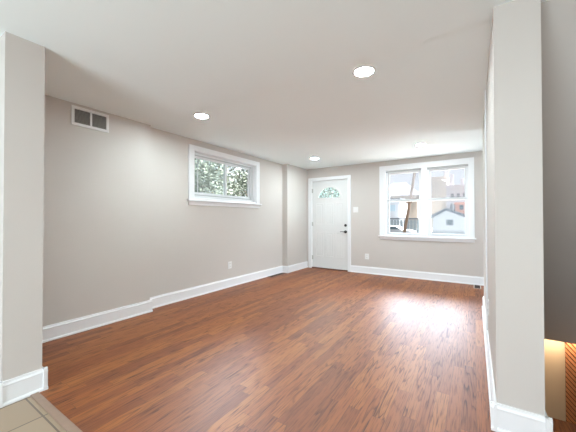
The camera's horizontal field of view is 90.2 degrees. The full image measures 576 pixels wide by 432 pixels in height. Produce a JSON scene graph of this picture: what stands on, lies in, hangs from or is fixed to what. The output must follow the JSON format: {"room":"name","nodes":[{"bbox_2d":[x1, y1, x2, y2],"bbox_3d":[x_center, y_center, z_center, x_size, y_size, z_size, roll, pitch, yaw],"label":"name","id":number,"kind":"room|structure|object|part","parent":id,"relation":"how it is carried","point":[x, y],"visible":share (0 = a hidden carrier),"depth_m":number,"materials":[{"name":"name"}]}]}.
{"room":"empty living room","nodes":[
{"label":"empty living room","id":0,"kind":"room"},
{"bbox_2d":[0,31,44,381],"bbox_3d":[-2.222,0.062,2.229,1.031,2.629,0.207,0,-1,33],"label":"wall partition","id":1,"kind":"structure","parent":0,"point":[22,61],"depth_m":1.94,"materials":[{"name":"paint"}]},
{"bbox_2d":[0,366,47,407],"bbox_3d":[-2.189,1.150,2.196,1.009,0.152,0.263,0,-1,33],"label":"baseboard","id":2,"kind":"structure","parent":1,"relation":"attached to","point":[18,388],"depth_m":1.93,"materials":[{"name":"white paint"}]},
{"bbox_2d":[0,396,66,431],"bbox_3d":[-1.776,1.273,-0.355,5.106,0.148,3.890,0,-1,33],"label":"floor","id":3,"kind":"structure","parent":0,"point":[24,415],"depth_m":1.72,"materials":[{"name":"tile"}]},
{"bbox_2d":[43,95,306,325],"bbox_3d":[-2.196,0.024,3.387,0.337,2.729,9.683,0,-1,33],"label":"wall","id":4,"kind":"structure","parent":0,"point":[120,228],"depth_m":3.58,"materials":[{"name":"paint"}]},
{"bbox_2d":[71,105,108,132],"bbox_3d":[-2.172,-1.063,3.163,0.012,0.206,0.370,0,-1,33],"label":"air vent","id":5,"kind":"object","parent":4,"relation":"in","point":[82,117],"visible":1,"depth_m":3.15,"materials":[{"name":"white metal"}]},
{"bbox_2d":[75,109,89,125],"bbox_3d":[-2.216,-1.063,3.094,0.008,0.143,0.146,0,-1,33],"label":"grille","id":6,"kind":"object","parent":5,"relation":"attached to","point":[82,116],"depth_m":3.09,"materials":[{"name":"grey metal"}]},
{"bbox_2d":[92,114,105,128],"bbox_3d":[-2.126,-1.062,3.232,0.008,0.143,0.144,0,-1,33],"label":"grille","id":7,"kind":"object","parent":5,"relation":"attached to","point":[98,120],"depth_m":3.23,"materials":[{"name":"grey metal"}]},
{"bbox_2d":[42,261,307,342],"bbox_3d":[-1.074,1.179,4.888,0.165,0.152,5.522,0,-1,33],"label":"baseboard","id":8,"kind":"structure","parent":4,"relation":"attached to","point":[51,332],"depth_m":3.66,"materials":[{"name":"white paint"}]},
{"bbox_2d":[187,144,261,207],"bbox_3d":[-1.113,-0.626,5.130,0.260,0.928,1.775,0,-1,33],"label":"window","id":9,"kind":"structure","parent":4,"relation":"in","point":[253,167],"depth_m":5.06,"materials":[{"name":"white paint"}]},
{"bbox_3d":[-1.323,-0.654,4.874,0.022,0.627,0.768,0,-1,33],"label":"sliding sash","id":10,"kind":"part","parent":9,"relation":"part of","materials":[{"name":"white plastic"}]},
{"bbox_3d":[-1.152,-0.649,5.156,0.085,0.719,1.497,0,-1,33],"label":"frame","id":11,"kind":"part","parent":9,"relation":"part of","materials":[{"name":"white plastic"}]},
{"bbox_3d":[-1.054,-0.253,5.088,0.120,0.057,1.775,0,-1,33],"label":"sill","id":12,"kind":"part","parent":9,"relation":"part of","materials":[{"name":"white paint"}]},
{"bbox_3d":[-0.968,-0.647,5.468,0.023,0.627,0.703,0,-1,33],"label":"fixed sash","id":13,"kind":"part","parent":9,"relation":"part of","materials":[{"name":"white plastic"}]},
{"bbox_2d":[0,0,548,169],"bbox_3d":[0.703,-1.313,1.515,7.256,0.200,9.683,0,-1,33],"label":"ceiling","id":14,"kind":"structure","parent":0,"point":[274,80],"depth_m":2.32,"materials":[{"name":"white paint"}]},
{"bbox_2d":[193,113,209,118],"bbox_3d":[-1.039,-1.199,3.451,0.196,0.007,0.196,0,-1,33],"label":"recessed light","id":15,"kind":"object","parent":14,"relation":"in","point":[197,115],"visible":1,"depth_m":3.44,"materials":[{"name":"white plastic"}]},
{"bbox_2d":[352,65,375,77],"bbox_3d":[0.638,-1.211,2.413,0.196,0.007,0.196,0,-1,33],"label":"recessed light","id":16,"kind":"object","parent":14,"relation":"in","point":[366,70],"visible":1,"depth_m":2.41,"materials":[{"name":"white plastic"}]},
{"bbox_2d":[39,267,575,431],"bbox_3d":[1.694,1.310,3.190,7.056,0.150,5.748,0,-1,33],"label":"floor","id":17,"kind":"structure","parent":0,"point":[307,349],"depth_m":2.39,"materials":[{"name":"brown wood"}]},
{"bbox_2d":[30,392,82,431],"bbox_3d":[-0.619,1.286,1.239,4.906,0.157,0.045,0,-1,33],"label":"threshold","id":18,"kind":"object","parent":17,"relation":"on","point":[60,418],"depth_m":1.76,"materials":[{"name":"beige wood"}]},
{"bbox_2d":[307,151,483,276],"bbox_3d":[3.290,0.069,5.474,7.256,2.679,0.200,0,-1,33],"label":"wall","id":19,"kind":"structure","parent":0,"point":[457,258],"depth_m":6.04,"materials":[{"name":"paint"}]},
{"bbox_2d":[308,175,350,271],"bbox_3d":[1.020,0.170,6.924,1.100,2.212,0.244,0,-1,33],"label":"door","id":20,"kind":"structure","parent":19,"relation":"in","point":[329,219],"depth_m":6.86,"materials":[{"name":"white paint"}]},
{"bbox_3d":[0.992,-0.563,6.882,0.644,0.322,0.014,0,-1,33],"label":"fan light frame","id":21,"kind":"part","parent":20,"relation":"part of","materials":[{"name":"white paint"}]},
{"bbox_3d":[1.034,1.265,6.923,0.933,0.022,0.210,0,-1,33],"label":"sill plate","id":22,"kind":"part","parent":20,"relation":"part of","materials":[{"name":"brown"}]},
{"bbox_3d":[0.992,0.338,6.871,0.735,1.295,0.014,0,-1,33],"label":"panel moulding","id":23,"kind":"part","parent":20,"relation":"part of","materials":[{"name":"white paint"}]},
{"bbox_2d":[350,265,483,285],"bbox_3d":[2.947,1.184,5.550,3.628,0.152,0.026,0,-1,33],"label":"baseboard","id":24,"kind":"structure","parent":19,"relation":"attached to","point":[473,280],"depth_m":5.73,"materials":[{"name":"white paint"}]},
{"bbox_2d":[378,157,475,242],"bbox_3d":[2.742,-0.287,5.798,1.767,1.570,0.262,0,-1,33],"label":"window","id":25,"kind":"structure","parent":19,"relation":"in","point":[424,169],"depth_m":5.72,"materials":[{"name":"white paint"}]},
{"bbox_3d":[2.439,-0.286,6.035,0.703,1.349,0.095,0,-1,33],"label":"frame","id":26,"kind":"part","parent":25,"relation":"part of","materials":[{"name":"white plastic"}]},
{"bbox_3d":[2.429,0.019,6.015,0.659,0.731,0.034,0,-1,33],"label":"sash","id":27,"kind":"part","parent":25,"relation":"part of","materials":[{"name":"white plastic"}]},
{"bbox_3d":[2.450,-0.621,6.055,0.659,0.634,0.035,0,-1,33],"label":"sash","id":28,"kind":"part","parent":25,"relation":"part of","materials":[{"name":"clear glass"}]},
{"bbox_3d":[2.707,0.415,5.735,1.767,0.042,0.132,0,-1,33],"label":"sill","id":29,"kind":"part","parent":25,"relation":"part of","materials":[{"name":"white paint"}]},
{"bbox_3d":[3.121,-0.626,5.618,0.655,0.634,0.035,0,-1,33],"label":"sash","id":30,"kind":"part","parent":25,"relation":"part of","materials":[{"name":"clear glass"}]},
{"bbox_3d":[3.110,-0.291,5.598,0.699,1.349,0.095,0,-1,33],"label":"frame","id":31,"kind":"part","parent":25,"relation":"part of","materials":[{"name":"white plastic"}]},
{"bbox_3d":[3.100,0.014,5.578,0.655,0.731,0.034,0,-1,33],"label":"sash","id":32,"kind":"part","parent":25,"relation":"part of","materials":[{"name":"white plastic"}]},
{"bbox_2d":[483,0,544,415],"bbox_3d":[2.017,0.065,2.729,0.209,2.629,2.704,0,-1,33],"label":"wall","id":33,"kind":"structure","parent":0,"point":[515,263],"depth_m":1.60,"materials":[{"name":"paint"}]},
{"bbox_2d":[484,90,487,329],"bbox_3d":[1.893,-0.061,2.742,0.012,2.277,0.060,0,-1,33],"label":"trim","id":34,"kind":"structure","parent":33,"relation":"attached to","point":[485,90],"depth_m":2.72,"materials":[{"name":"white paint"}]},
{"bbox_2d":[482,296,552,431],"bbox_3d":[2.010,1.153,2.705,0.265,0.152,2.732,0,-1,33],"label":"baseboard","id":35,"kind":"structure","parent":33,"relation":"attached to","point":[504,418],"depth_m":1.60,"materials":[{"name":"white paint"}]},
{"bbox_2d":[544,339,565,420],"bbox_3d":[2.465,2.651,2.421,1.043,2.550,2.405,0,-1,33],"label":"wall","id":36,"kind":"structure","parent":0,"point":[554,351],"depth_m":3.33,"materials":[{"name":"paint"}]},
{"bbox_2d":[565,342,575,423],"bbox_3d":[3.327,2.598,3.155,0.388,2.370,0.034,0,-1,33],"label":"wood panel","id":37,"kind":"object","parent":36,"relation":"attached to","point":[570,349],"visible":0.76,"depth_m":3.24,"materials":[{"name":"brown wood"}]},
{"bbox_2d":[541,0,575,343],"bbox_3d":[2.529,0.061,2.458,0.943,2.629,2.680,0,-1,33],"label":"wall","id":38,"kind":"structure","parent":0,"point":[558,17],"depth_m":2.11,"materials":[{"name":"paint"}]},
{"label":"outside","id":39,"kind":"structure","parent":0,"visible":0},
{"bbox_3d":[10.706,2.330,34.767,100.000,0.300,110.000,0,-1,33],"label":"ground","id":40,"kind":"structure","parent":39,"visible":0},
{"bbox_2d":[195,158,239,196],"bbox_3d":[-3.428,-0.560,10.176,3.708,4.959,3.562,0,-1,33],"label":"tree","id":41,"kind":"object","parent":40,"relation":"on","point":[202,186],"visible":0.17,"depth_m":9.33,"materials":[{"name":"green plant"}]},
{"bbox_2d":[195,162,245,196],"bbox_3d":[-4.148,-0.745,18.206,4.912,5.504,4.938,0,-1,33],"label":"tree","id":42,"kind":"object","parent":40,"relation":"on","point":[201,162],"visible":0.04,"depth_m":17.30,"materials":[{"name":"green plant"}]},
{"bbox_2d":[220,168,247,196],"bbox_3d":[-1.424,-0.448,13.621,3.578,4.807,3.846,0,-1,33],"label":"tree","id":43,"kind":"object","parent":40,"relation":"on","point":[244,181],"visible":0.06,"depth_m":12.63,"materials":[{"name":"green plant"}]},
{"bbox_2d":[319,187,339,197],"bbox_3d":[3.407,-1.133,22.226,5.060,6.362,5.061,0,-1,33],"label":"tree","id":44,"kind":"object","parent":40,"relation":"on","point":[329,193],"visible":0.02,"depth_m":21.73,"materials":[{"name":"green plant"}]},
{"bbox_2d":[390,198,406,224],"bbox_3d":[12.824,0.023,38.783,5.600,4.400,5.400,0,-1,33],"label":"house","id":45,"kind":"structure","parent":40,"relation":"on","point":[397,209],"depth_m":35.69,"materials":[{"name":"grey"}]},
{"bbox_2d":[390,225,415,232],"bbox_3d":[10.572,1.540,28.933,4.035,1.150,1.740,0,-1,33],"label":"parked car","id":46,"kind":"object","parent":40,"relation":"on","point":[393,228],"visible":0.2,"depth_m":27.97,"materials":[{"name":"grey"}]},
{"bbox_2d":[390,182,418,227],"bbox_3d":[24.424,-2.417,62.878,9.000,9.800,8.600,0,-1,33],"label":"house","id":47,"kind":"structure","parent":40,"relation":"on","point":[397,190],"depth_m":58.96,"materials":[{"name":"beige brick"}]},
{"bbox_2d":[390,220,418,232],"bbox_3d":[12.591,1.279,31.213,3.450,1.720,0.080,0,-1,33],"label":"fence","id":48,"kind":"object","parent":40,"relation":"on","point":[411,225],"visible":0.4,"depth_m":30.87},
{"bbox_2d":[403,173,415,232],"bbox_3d":[11.048,-2.026,24.978,2.293,8.241,0.386,0,-1,33],"label":"utility pole","id":49,"kind":"object","parent":40,"relation":"on","point":[414,174],"visible":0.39,"depth_m":25.18,"materials":[{"name":"brown wood"}]},
{"bbox_2d":[431,171,449,227],"bbox_3d":[32.326,-3.190,61.235,3.950,11.300,10.150,0,-1,33],"label":"apartment block","id":50,"kind":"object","parent":40,"relation":"on","point":[438,189],"visible":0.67,"depth_m":56.98,"materials":[{"name":"beige brick"}]},
{"bbox_2d":[431,208,464,233],"bbox_3d":[20.040,0.619,35.215,4.140,3.120,5.500,0,-1,33],"label":"garage","id":51,"kind":"structure","parent":40,"relation":"on","point":[446,219],"depth_m":33.19,"materials":[{"name":"grey"}]},
{"bbox_2d":[431,230,464,233],"bbox_3d":[16.637,1.791,29.769,4.000,0.660,0.080,0,-1,33],"label":"picket fence","id":52,"kind":"object","parent":40,"relation":"on","point":[438,232],"visible":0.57,"depth_m":29.76,"materials":[{"name":"grey paint"}]},
{"bbox_2d":[445,174,464,210],"bbox_3d":[32.260,-2.532,52.919,5.100,9.800,8.150,0,-1,33],"label":"house","id":53,"kind":"structure","parent":40,"relation":"on","point":[452,191],"depth_m":50.31,"materials":[{"name":"grey brick"}]},
{"bbox_2d":[454,202,464,213],"bbox_3d":[28.171,0.131,44.813,3.550,4.300,6.150,0,-1,33],"label":"brick house","id":54,"kind":"structure","parent":40,"relation":"on","point":[459,206],"depth_m":42.85,"materials":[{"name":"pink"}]},
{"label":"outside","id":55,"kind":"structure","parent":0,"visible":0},
{"bbox_2d":[390,218,418,219],"bbox_3d":[13.626,0.321,32.769,3.700,0.170,3.200,0,-1,33],"label":"carport roof","id":56,"kind":"structure","parent":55,"point":[390,218],"depth_m":31.54,"materials":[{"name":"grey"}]}
]}

